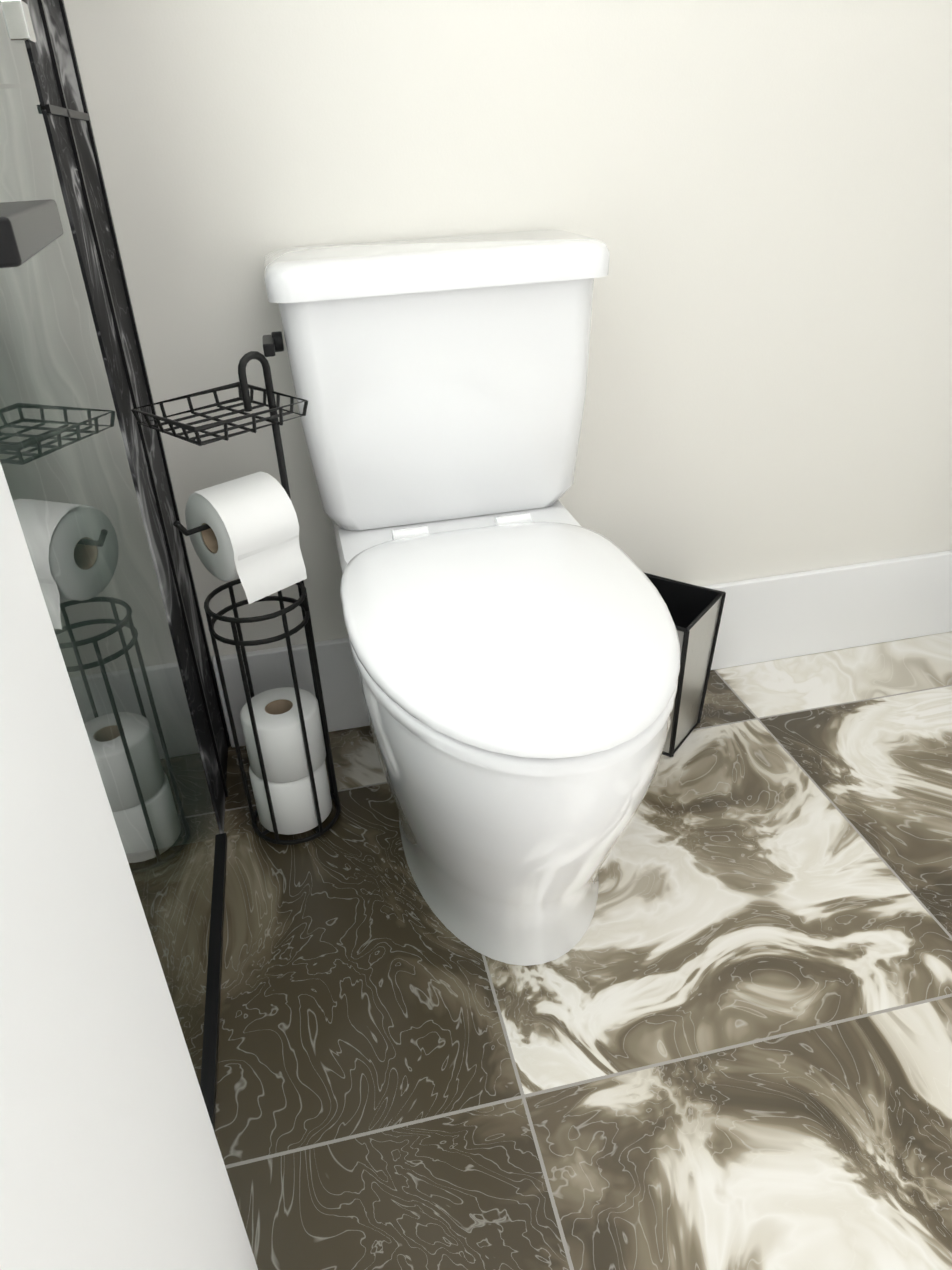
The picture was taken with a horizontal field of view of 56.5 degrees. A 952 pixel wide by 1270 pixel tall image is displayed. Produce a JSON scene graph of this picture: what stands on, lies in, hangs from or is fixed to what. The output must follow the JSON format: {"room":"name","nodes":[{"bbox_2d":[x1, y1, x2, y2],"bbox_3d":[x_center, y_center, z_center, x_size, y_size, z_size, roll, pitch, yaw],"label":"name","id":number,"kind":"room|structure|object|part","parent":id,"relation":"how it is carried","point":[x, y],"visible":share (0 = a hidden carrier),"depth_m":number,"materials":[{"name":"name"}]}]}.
{"room":"bathroom","nodes":[
{"label":"bathroom","id":0,"kind":"room"},
{"bbox_2d":[0,303,85,728],"bbox_3d":[-1.060,-0.870,0.817,1.130,2.700,0.398,-8,30,-9],"label":"wall","id":1,"kind":"structure","parent":0,"point":[23,442],"depth_m":1.09,"materials":[{"name":"paint"}]},
{"bbox_2d":[22,0,227,833],"bbox_3d":[-0.491,-0.918,0.849,0.004,2.700,0.257,-8,30,-9],"label":"shower door frame","id":2,"kind":"structure","parent":1,"relation":"attached to","point":[42,66],"depth_m":1.14,"materials":[{"name":"metal"}]},
{"bbox_2d":[37,0,229,796],"bbox_3d":[-0.487,-0.919,0.850,0.004,2.700,0.254,-8,30,-9],"label":"trim","id":3,"kind":"structure","parent":2,"relation":"attached to","point":[65,112],"depth_m":1.18,"materials":[{"name":"black metal"}]},
{"bbox_2d":[63,0,951,739],"bbox_3d":[0.523,-1.167,1.197,2.170,2.700,0.140,-8,30,-9],"label":"wall","id":4,"kind":"structure","parent":0,"point":[755,196],"depth_m":1.32,"materials":[{"name":"white paint"}]},
{"bbox_2d":[212,550,951,746],"bbox_3d":[0.274,0.015,1.687,1.482,0.185,0.016,-8,30,-9],"label":"baseboard","id":5,"kind":"structure","parent":4,"relation":"attached to","point":[771,618],"depth_m":1.73,"materials":[{"name":"white paint"}]},
{"bbox_2d":[215,632,951,1269],"bbox_3d":[0.329,0.758,0.599,3.300,0.060,2.900,-8,30,-9],"label":"floor","id":6,"kind":"structure","parent":0,"point":[719,1036],"depth_m":1.07,"materials":[{"name":"tile"}]},
{"bbox_2d":[0,0,226,1132],"bbox_3d":[-0.211,-0.301,-0.285,0.024,2.699,2.380,-8,30,-9],"label":"glass panel","id":7,"kind":"object","parent":6,"relation":"on","point":[140,728],"visible":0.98,"depth_m":0.90,"materials":[{"name":"clear glass"}]},
{"bbox_2d":[0,199,257,1269],"bbox_3d":[-0.149,-0.250,-0.107,0.114,2.408,0.810,-8,30,-9],"label":"door","id":8,"kind":"structure","parent":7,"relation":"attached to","point":[110,1157],"depth_m":0.40,"materials":[{"name":"white"}]},
{"bbox_3d":[-0.178,-0.137,0.301,0.072,0.070,0.144,-8,30,-9],"label":"handle","id":9,"kind":"part","parent":8,"relation":"part of","materials":[{"name":"black metal"}]},
{"bbox_2d":[131,351,340,844],"bbox_3d":[-0.309,-0.018,1.244,0.159,0.719,0.173,24,39,39],"label":"toilet paper stand","id":10,"kind":"object","parent":6,"relation":"on","point":[245,529],"visible":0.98,"depth_m":1.19,"materials":[{"name":"black metal"}]},
{"bbox_2d":[262,229,679,965],"bbox_3d":[0.010,-0.036,1.149,0.460,0.819,0.770,-8,30,-9],"label":"toilet","id":11,"kind":"object","parent":6,"relation":"on","point":[512,635],"visible":1,"depth_m":1.10,"materials":[{"name":"white ceramic"}]},
{"bbox_3d":[-0.261,-0.374,1.141,0.026,0.025,0.068,-8,30,-9],"label":"flush handle","id":12,"kind":"part","parent":11,"relation":"part of","materials":[{"name":"black metal"}]},
{"bbox_3d":[0.037,-0.023,1.040,0.376,0.058,0.558,-8,30,-9],"label":"seat","id":13,"kind":"part","parent":11,"relation":"part of","materials":[{"name":"white plastic"}]},
{"bbox_2d":[645,573,725,756],"bbox_3d":[0.314,0.055,1.527,0.161,0.266,0.161,17,35,31],"label":"trash bin","id":14,"kind":"object","parent":6,"relation":"on","point":[695,611],"visible":0.5,"depth_m":1.50,"materials":[{"name":"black metal"}]}
]}

